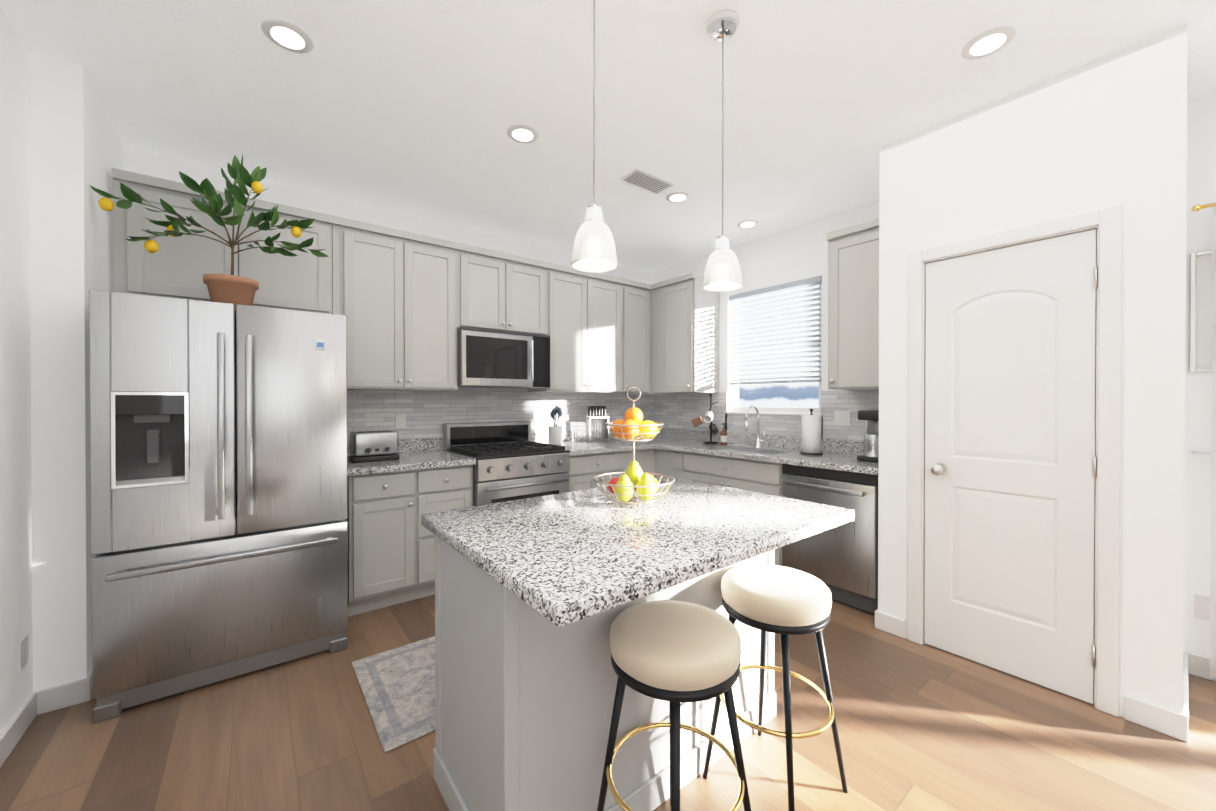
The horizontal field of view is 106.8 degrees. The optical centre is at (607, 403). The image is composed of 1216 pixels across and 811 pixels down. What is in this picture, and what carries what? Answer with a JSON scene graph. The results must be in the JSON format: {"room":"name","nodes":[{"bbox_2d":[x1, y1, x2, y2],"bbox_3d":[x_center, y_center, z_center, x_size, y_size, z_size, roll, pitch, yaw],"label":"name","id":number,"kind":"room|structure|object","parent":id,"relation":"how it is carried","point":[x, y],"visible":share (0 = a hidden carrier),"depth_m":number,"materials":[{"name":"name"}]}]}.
{"room":"kitchen","nodes":[
{"label":"kitchen","id":0,"kind":"room"},
{"bbox_2d":[0,7,32,734],"bbox_3d":[-0.392,-0.064,-0.789,0.120,2.765,6.680,0,0,-38],"label":"wall","id":1,"kind":"structure","parent":0,"point":[16,627],"depth_m":1.75,"materials":[{"name":"white paint"}]},
{"bbox_2d":[19,634,27,670],"bbox_3d":[-2.331,0.994,1.801,0.008,0.115,0.075,0,0,-38],"label":"electrical outlet","id":2,"kind":"object","parent":1,"relation":"attached to","point":[23,652],"visible":0.98,"depth_m":1.79,"materials":[{"name":"white plastic"}]},
{"bbox_2d":[29,51,122,691],"bbox_3d":[-2.624,-0.080,2.187,0.270,2.765,0.760,0,0,-38],"label":"wall","id":3,"kind":"structure","parent":0,"point":[75,148],"depth_m":1.93,"materials":[{"name":"white paint"}]},
{"bbox_2d":[0,688,47,767],"bbox_3d":[-0.339,1.268,-0.741,0.014,0.100,6.680,0,0,-38],"label":"baseboard","id":4,"kind":"structure","parent":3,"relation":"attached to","point":[36,704],"depth_m":1.76,"materials":[{"name":"white wood"}]},
{"bbox_2d":[76,672,91,703],"bbox_3d":[-2.508,1.252,2.277,0.014,0.100,0.774,0,0,-38],"label":"baseboard","id":5,"kind":"structure","parent":3,"relation":"attached to","point":[83,686],"depth_m":1.96,"materials":[{"name":"white wood"}]},
{"bbox_2d":[123,145,651,393],"bbox_3d":[-1.222,-0.089,3.843,4.520,2.765,0.120,0,0,-38],"label":"wall","id":6,"kind":"structure","parent":0,"point":[145,162],"depth_m":3.28,"materials":[{"name":"white paint"}]},
{"bbox_2d":[112,168,255,305],"bbox_3d":[-2.402,-0.875,2.599,0.552,0.621,0.375,0,0,-38],"label":"upper cabinet","id":7,"kind":"object","parent":6,"relation":"attached to","point":[178,268],"depth_m":2.42,"materials":[{"name":"grey wood"}]},
{"bbox_2d":[256,199,335,313],"bbox_3d":[-2.073,-0.877,2.856,0.523,0.621,0.375,0,0,-38],"label":"upper cabinet","id":8,"kind":"object","parent":6,"relation":"attached to","point":[305,281],"depth_m":2.76,"materials":[{"name":"grey wood"}]},
{"bbox_2d":[336,216,415,391],"bbox_3d":[-1.658,-0.643,3.182,0.441,1.093,0.375,0,0,-38],"label":"upper cabinet","id":9,"kind":"object","parent":6,"relation":"attached to","point":[408,304],"depth_m":3.04,"materials":[{"name":"grey wood"}]},
{"bbox_2d":[396,413,405,427],"bbox_3d":[-1.586,0.135,3.458,0.075,0.115,0.008,0,0,-38],"label":"electrical outlet","id":10,"kind":"object","parent":6,"relation":"attached to","point":[400,420],"visible":1,"depth_m":3.46,"materials":[{"name":"white plastic"}]},
{"bbox_2d":[416,234,459,391],"bbox_3d":[-1.405,-0.644,3.379,0.441,1.093,0.375,0,0,-38],"label":"upper cabinet","id":11,"kind":"object","parent":6,"relation":"attached to","point":[437,260],"depth_m":3.28,"materials":[{"name":"grey wood"}]},
{"bbox_2d":[460,243,515,331],"bbox_3d":[-1.057,-0.881,3.650,0.443,0.621,0.375,0,0,-38],"label":"upper cabinet","id":12,"kind":"object","parent":6,"relation":"attached to","point":[487,277],"depth_m":3.51,"materials":[{"name":"grey wood"}]},
{"bbox_2d":[457,327,549,387],"bbox_3d":[-0.896,-0.349,3.710,0.758,0.436,0.448,0,0,-38],"label":"microwave","id":13,"kind":"object","parent":12,"relation":"attached to","point":[488,358],"visible":0.98,"depth_m":3.54,"materials":[{"name":"silver metal"}]},
{"bbox_2d":[347,428,640,455],"bbox_3d":[-0.725,0.328,4.142,3.088,0.100,0.020,0,0,-38],"label":"backsplash","id":14,"kind":"structure","parent":6,"relation":"attached to","point":[430,443],"depth_m":3.62,"materials":[{"name":"grey stone"}]},
{"bbox_2d":[516,255,551,335],"bbox_3d":[-0.803,-0.882,3.849,0.443,0.621,0.375,0,0,-38],"label":"upper cabinet","id":15,"kind":"object","parent":6,"relation":"attached to","point":[533,277],"depth_m":3.76,"materials":[{"name":"grey wood"}]},
{"bbox_2d":[524,263,595,395],"bbox_3d":[-0.440,-0.648,4.134,0.477,1.093,0.375,0,0,-38],"label":"upper cabinet","id":16,"kind":"object","parent":6,"relation":"attached to","point":[573,338],"depth_m":4.01,"materials":[{"name":"grey wood"}]},
{"bbox_2d":[576,273,623,395],"bbox_3d":[-0.159,-0.649,4.354,0.477,1.093,0.375,0,0,-38],"label":"upper cabinet","id":17,"kind":"object","parent":6,"relation":"attached to","point":[609,289],"depth_m":4.27,"materials":[{"name":"grey wood"}]},
{"bbox_2d":[624,279,643,395],"bbox_3d":[0.183,-0.651,4.621,0.391,1.093,0.375,0,0,-38],"label":"upper cabinet","id":18,"kind":"object","parent":6,"relation":"attached to","point":[633,290],"depth_m":4.45,"materials":[{"name":"grey wood"}]},
{"bbox_2d":[0,594,1215,810],"bbox_3d":[1.071,1.339,0.902,4.540,0.060,7.590,0,0,-38],"label":"floor","id":19,"kind":"structure","parent":0,"point":[926,728],"depth_m":1.71,"materials":[{"name":"brown wood"}]},
{"bbox_2d":[89,289,347,722],"bbox_3d":[-1.970,0.419,2.405,0.910,1.764,0.888,0,0,-38],"label":"fridge","id":20,"kind":"object","parent":19,"relation":"on","point":[218,500],"visible":1,"depth_m":2.04,"materials":[{"name":"grey metal"}]},
{"bbox_2d":[90,155,328,310],"bbox_3d":[-1.952,-0.888,2.296,0.926,0.846,0.398,0,0,-38],"label":"plant","id":21,"kind":"object","parent":20,"relation":"on","point":[232,288],"visible":1,"depth_m":2.30,"materials":[{"name":"green plant"}]},
{"bbox_2d":[345,472,419,616],"bbox_3d":[-1.588,0.861,3.052,0.378,0.874,0.678,0,0,-38],"label":"base cabinet","id":22,"kind":"object","parent":19,"relation":"on","point":[383,520],"depth_m":2.79,"materials":[{"name":"grey wood"}]},
{"bbox_2d":[347,448,475,475],"bbox_3d":[-1.436,0.403,3.147,0.782,0.040,0.713,0,0,-38],"label":"countertop","id":23,"kind":"structure","parent":22,"relation":"on","point":[408,461],"depth_m":2.94,"materials":[{"name":"grey stone"}]},
{"bbox_2d":[349,431,399,462],"bbox_3d":[-1.566,0.287,3.027,0.280,0.191,0.184,0,0,-38],"label":"toaster","id":24,"kind":"object","parent":23,"relation":"on","point":[369,446],"visible":0.98,"depth_m":2.96,"materials":[{"name":"silver plastic"}]},
{"bbox_2d":[352,636,434,752],"bbox_3d":[-0.230,1.295,2.614,2.100,0.008,0.730,0,0,-38],"label":"rug","id":25,"kind":"object","parent":19,"relation":"on","point":[397,685],"visible":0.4,"depth_m":2.03,"materials":[{"name":"grey fabric"}]},
{"bbox_2d":[420,464,475,597],"bbox_3d":[-1.316,0.859,3.265,0.451,0.874,0.678,0,0,-38],"label":"base cabinet","id":26,"kind":"object","parent":19,"relation":"on","point":[441,489],"depth_m":2.99,"materials":[{"name":"grey wood"}]},
{"bbox_2d":[444,421,569,505],"bbox_3d":[-0.798,0.720,3.590,0.758,1.110,0.766,0,0,-38],"label":"range","id":27,"kind":"object","parent":19,"relation":"on","point":[514,461],"visible":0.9,"depth_m":3.41,"materials":[{"name":"silver metal"}]},
{"bbox_2d":[568,452,623,491],"bbox_3d":[-0.306,0.855,4.055,0.582,0.874,0.678,0,0,-38],"label":"base cabinet","id":28,"kind":"object","parent":19,"relation":"on","point":[583,469],"depth_m":3.77,"materials":[{"name":"grey wood"}]},
{"bbox_2d":[560,436,675,455],"bbox_3d":[0.098,0.397,4.346,1.580,0.040,0.713,0,0,-38],"label":"countertop","id":29,"kind":"structure","parent":28,"relation":"on","point":[576,447],"depth_m":4.06,"materials":[{"name":"grey stone"}]},
{"bbox_2d":[548,405,562,444],"bbox_3d":[-0.470,0.198,4.077,0.142,0.357,0.132,0,0,-38],"label":"utensil crock","id":30,"kind":"object","parent":29,"relation":"on","point":[555,434],"visible":1,"depth_m":4.03,"materials":[{"name":"white ceramic"}]},
{"bbox_2d":[585,406,609,441],"bbox_3d":[-0.103,0.203,4.427,0.240,0.345,0.100,0,0,-38],"label":"knife block","id":31,"kind":"object","parent":29,"relation":"on","point":[596,412],"visible":1,"depth_m":4.42,"materials":[{"name":"silver metal"}]},
{"bbox_2d":[433,537,775,810],"bbox_3d":[0.105,0.868,1.650,1.223,0.874,0.764,0,0,-38],"label":"kitchen island","id":32,"kind":"object","parent":19,"relation":"on","point":[524,705],"depth_m":1.32,"materials":[{"name":"grey paint"}]},
{"bbox_2d":[421,477,854,628],"bbox_3d":[0.122,0.411,1.626,1.272,0.040,0.920,0,0,-38],"label":"island countertop","id":33,"kind":"structure","parent":32,"relation":"on","point":[574,557],"depth_m":1.34,"materials":[{"name":"grey stone"}]},
{"bbox_2d":[593,387,674,506],"bbox_3d":[0.102,0.163,1.774,0.322,0.454,0.322,0,0,-38],"label":"fruit basket","id":34,"kind":"object","parent":33,"relation":"on","point":[644,485],"visible":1,"depth_m":1.72,"materials":[{"name":"silver metal"}]},
{"bbox_2d":[624,448,655,478],"bbox_3d":[0.059,0.854,4.340,0.457,0.874,0.678,0,0,-38],"label":"base cabinet","id":35,"kind":"object","parent":19,"relation":"on","point":[646,458],"depth_m":4.15,"materials":[{"name":"grey wood"}]},
{"bbox_2d":[656,448,679,478],"bbox_3d":[0.800,0.854,4.232,0.618,0.874,0.447,0,0,-38],"label":"base cabinet","id":36,"kind":"object","parent":19,"relation":"on","point":[667,463],"depth_m":4.09,"materials":[{"name":"grey wood"}]},
{"bbox_2d":[597,600,750,810],"bbox_3d":[0.181,0.958,1.236,0.371,0.702,0.371,0,0,-38],"label":"stool","id":37,"kind":"object","parent":19,"relation":"on","point":[675,653],"visible":1,"depth_m":1.15,"materials":[{"name":"beige fabric"}]},
{"bbox_2d":[680,452,827,565],"bbox_3d":[1.186,0.857,3.738,0.618,0.874,0.920,0,0,-38],"label":"base cabinet","id":38,"kind":"object","parent":19,"relation":"on","point":[750,475],"depth_m":3.49,"materials":[{"name":"grey wood"}]},
{"bbox_2d":[656,440,878,475],"bbox_3d":[1.273,0.401,3.597,0.653,0.040,1.915,0,0,-38],"label":"countertop","id":39,"kind":"structure","parent":38,"relation":"on","point":[841,461],"depth_m":3.35,"materials":[{"name":"grey stone"}]},
{"bbox_2d":[691,394,718,443],"bbox_3d":[0.943,0.144,4.226,0.340,0.464,0.285,0,0,-38],"label":"mug tree","id":40,"kind":"object","parent":39,"relation":"on","point":[707,418],"visible":1,"depth_m":4.20,"materials":[{"name":"black metal"}]},
{"bbox_2d":[720,423,726,444],"bbox_3d":[1.047,0.280,4.077,0.061,0.193,0.061,0,0,-38],"label":"soap bottle","id":41,"kind":"object","parent":39,"relation":"on","point":[723,438],"visible":1,"depth_m":4.05,"materials":[{"name":"brown glass"}]},
{"bbox_2d":[745,405,765,447],"bbox_3d":[1.224,0.196,3.773,0.215,0.366,0.085,0,0,-38],"label":"faucet","id":42,"kind":"object","parent":39,"relation":"on","point":[759,440],"visible":1,"depth_m":3.81,"materials":[{"name":"silver metal"}]},
{"bbox_2d":[800,408,822,454],"bbox_3d":[1.520,0.210,3.374,0.156,0.341,0.156,0,0,-38],"label":"paper towel","id":43,"kind":"object","parent":39,"relation":"on","point":[811,435],"visible":1,"depth_m":3.32,"materials":[{"name":"white paper"}]},
{"bbox_2d":[857,410,878,462],"bbox_3d":[1.786,0.215,2.998,0.205,0.335,0.170,0,0,-38],"label":"coffee maker","id":44,"kind":"object","parent":39,"relation":"on","point":[871,441],"visible":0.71,"depth_m":2.95,"materials":[{"name":"black plastic"}]},
{"bbox_2d":[703,564,847,810],"bbox_3d":[0.568,0.956,1.544,0.371,0.702,0.371,0,0,-38],"label":"stool","id":45,"kind":"object","parent":19,"relation":"on","point":[784,602],"visible":0.83,"depth_m":1.44,"materials":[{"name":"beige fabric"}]},
{"bbox_2d":[782,464,877,614],"bbox_3d":[1.629,0.863,3.110,0.658,0.868,0.608,0,0,-38],"label":"dishwasher","id":46,"kind":"object","parent":19,"relation":"on","point":[841,562],"visible":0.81,"depth_m":2.85,"materials":[{"name":"grey metal"}]},
{"bbox_2d":[0,0,1215,271],"bbox_3d":[1.071,-1.486,0.887,4.540,0.060,7.590,0,0,-38],"label":"ceiling","id":47,"kind":"structure","parent":0,"point":[414,106],"depth_m":2.10,"materials":[{"name":"white paint"}]},
{"bbox_2d":[261,19,313,53],"bbox_3d":[-1.276,-1.457,1.800,0.172,0.006,0.172,0,0,-38],"label":"recessed light","id":48,"kind":"object","parent":47,"relation":"in","point":[287,36],"visible":1,"depth_m":1.79,"materials":[{"name":"white"}]},
{"bbox_2d":[507,125,538,142],"bbox_3d":[-0.464,-1.461,2.458,0.172,0.006,0.172,0,0,-38],"label":"recessed light","id":49,"kind":"object","parent":47,"relation":"in","point":[522,133],"visible":1,"depth_m":2.45,"materials":[{"name":"white"}]},
{"bbox_2d":[572,0,616,271],"bbox_3d":[-0.044,-0.952,1.464,0.148,1.012,0.148,0,0,-38],"label":"pendant light","id":50,"kind":"object","parent":47,"relation":"hanging from","point":[594,249],"visible":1,"depth_m":1.43,"materials":[{"name":"frosted glass"},{"name":"metal"}]},
{"bbox_2d":[619,169,673,193],"bbox_3d":[0.260,-1.462,2.988,0.340,0.009,0.170,0,0,-38],"label":"ceiling vent","id":51,"kind":"object","parent":47,"relation":"in","point":[646,181],"visible":1,"depth_m":2.97,"materials":[{"name":"white metal"}]},
{"bbox_2d":[666,192,689,202],"bbox_3d":[0.498,-1.465,3.219,0.172,0.006,0.172,0,0,-38],"label":"recessed light","id":52,"kind":"object","parent":47,"relation":"in","point":[676,197],"visible":1,"depth_m":3.21,"materials":[{"name":"white plastic"}]},
{"bbox_2d":[703,9,741,291],"bbox_3d":[0.441,-0.954,1.736,0.148,1.012,0.148,0,0,-38],"label":"pendant light","id":53,"kind":"object","parent":47,"relation":"hanging from","point":[722,272],"visible":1,"depth_m":1.71,"materials":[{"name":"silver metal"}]},
{"bbox_2d":[737,220,758,227],"bbox_3d":[1.149,-1.468,3.709,0.172,0.006,0.172,0,0,-38],"label":"recessed light","id":54,"kind":"object","parent":47,"relation":"in","point":[748,224],"visible":1,"depth_m":3.70,"materials":[{"name":"white"}]},
{"bbox_2d":[961,26,1015,59],"bbox_3d":[1.543,-1.458,1.833,0.172,0.006,0.172,0,0,-38],"label":"recessed light","id":55,"kind":"object","parent":47,"relation":"in","point":[988,42],"visible":1,"depth_m":1.82,"materials":[{"name":"white"}]},
{"bbox_2d":[652,91,1215,657],"bbox_3d":[2.840,-0.080,2.220,0.120,2.765,7.440,0,0,-38],"label":"wall","id":56,"kind":"structure","parent":0,"point":[790,255],"depth_m":2.18,"materials":[{"name":"white paint"}]},
{"bbox_2d":[644,273,719,395],"bbox_3d":[0.723,-0.650,4.461,0.447,1.093,0.583,0,0,-38],"label":"upper cabinet","id":57,"kind":"object","parent":56,"relation":"attached to","point":[681,318],"depth_m":4.32,"materials":[{"name":"grey wood"}]},
{"bbox_2d":[655,428,864,455],"bbox_3d":[1.302,0.328,4.072,0.020,0.100,2.628,0,0,-38],"label":"backsplash","id":58,"kind":"structure","parent":56,"relation":"attached to","point":[856,446],"depth_m":3.95,"materials":[{"name":"grey stone"}]},
{"bbox_2d":[725,412,822,416],"bbox_3d":[1.425,0.094,3.946,0.075,0.022,0.940,0,0,-38],"label":"window sill","id":59,"kind":"structure","parent":56,"relation":"attached to","point":[774,413],"depth_m":3.88,"materials":[{"name":"white wood"}]},
{"bbox_2d":[731,282,821,413],"bbox_3d":[1.476,-0.468,3.983,0.065,1.100,0.900,0,0,-38],"label":"window","id":60,"kind":"structure","parent":56,"relation":"in","point":[735,394],"depth_m":3.98,"materials":[{"name":"white plastic"}]},
{"bbox_2d":[728,276,821,384],"bbox_3d":[1.432,-0.593,3.947,0.051,0.845,0.884,0,0,-38],"label":"window blinds","id":61,"kind":"object","parent":60,"relation":"attached to","point":[791,286],"visible":0.88,"depth_m":3.90,"materials":[{"name":"grey plastic"}]},
{"bbox_2d":[834,411,850,425],"bbox_3d":[1.785,0.115,3.440,0.008,0.115,0.121,0,0,-38],"label":"electrical outlet","id":62,"kind":"object","parent":56,"relation":"attached to","point":[841,418],"visible":1,"depth_m":3.44,"materials":[{"name":"white plastic"}]},
{"bbox_2d":[824,218,878,391],"bbox_3d":[1.828,-0.642,3.106,0.375,1.093,0.464,0,0,-38],"label":"upper cabinet","id":63,"kind":"object","parent":56,"relation":"attached to","point":[853,251],"depth_m":3.04,"materials":[{"name":"grey wood"}]},
{"bbox_2d":[1189,250,1212,371],"bbox_3d":[2.839,-0.432,2.109,0.015,0.570,0.148,0,0,-38],"label":"picture frame","id":64,"kind":"object","parent":56,"relation":"attached to","point":[1201,280],"visible":0.88,"depth_m":2.14,"materials":[{"name":"white wood"}]},
{"bbox_2d":[1192,451,1210,453],"bbox_3d":[2.871,0.233,2.043,0.050,0.012,0.280,0,0,-38],"label":"towel rail","id":65,"kind":"object","parent":56,"relation":"attached to","point":[1199,452],"visible":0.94,"depth_m":2.12,"materials":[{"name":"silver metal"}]},
{"bbox_2d":[1195,594,1209,621],"bbox_3d":[2.832,0.973,2.131,0.008,0.115,0.075,0,0,-38],"label":"electrical outlet","id":66,"kind":"object","parent":56,"relation":"attached to","point":[1202,607],"visible":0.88,"depth_m":2.14,"materials":[{"name":"white plastic"}]},
{"bbox_2d":[1191,202,1215,211],"bbox_3d":[3.402,-0.903,1.314,0.104,0.032,2.086,0,0,-38],"label":"curtain rod","id":67,"kind":"object","parent":56,"relation":"attached to","point":[1198,207],"visible":1,"depth_m":2.09,"materials":[{"name":"gold metal"}]},
{"bbox_2d":[1210,207,1215,677],"bbox_3d":[2.937,0.184,1.854,0.056,2.160,0.550,0,0,-38],"label":"sheer curtain","id":68,"kind":"object","parent":67,"relation":"hanging from","point":[1213,567],"visible":1,"depth_m":2.07,"materials":[{"name":"white fabric"}]},
{"bbox_2d":[878,23,1187,717],"bbox_3d":[1.934,-0.080,2.202,0.100,2.765,1.087,0,0,-38],"label":"wall","id":69,"kind":"structure","parent":0,"point":[1106,131],"depth_m":1.87,"materials":[{"name":"white paint"}]},
{"bbox_2d":[924,229,1097,703],"bbox_3d":[1.884,0.274,2.167,0.106,2.040,0.630,0,0,-38],"label":"pantry door","id":70,"kind":"structure","parent":69,"relation":"in","point":[1010,412],"depth_m":2.14,"materials":[{"name":"white wood"}]},
{"bbox_2d":[907,204,1122,716],"bbox_3d":[1.924,0.240,2.203,0.117,2.124,0.774,0,0,-38],"label":"door frame","id":71,"kind":"structure","parent":69,"relation":"attached to","point":[1106,223],"depth_m":1.91,"materials":[{"name":"white wood"}]},
{"bbox_2d":[1160,651,1195,741],"bbox_3d":[2.502,1.253,1.972,0.729,0.100,0.047,0,0,-38],"label":"baseboard","id":72,"kind":"structure","parent":69,"relation":"attached to","point":[1166,721],"depth_m":1.77,"materials":[{"name":"white wood"}]},
{"label":"outside","id":73,"kind":"structure","parent":0,"visible":0},
{"bbox_2d":[739,286,818,407],"bbox_3d":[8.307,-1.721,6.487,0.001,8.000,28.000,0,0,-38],"label":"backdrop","id":74,"kind":"structure","parent":73,"point":[747,393],"depth_m":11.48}
]}

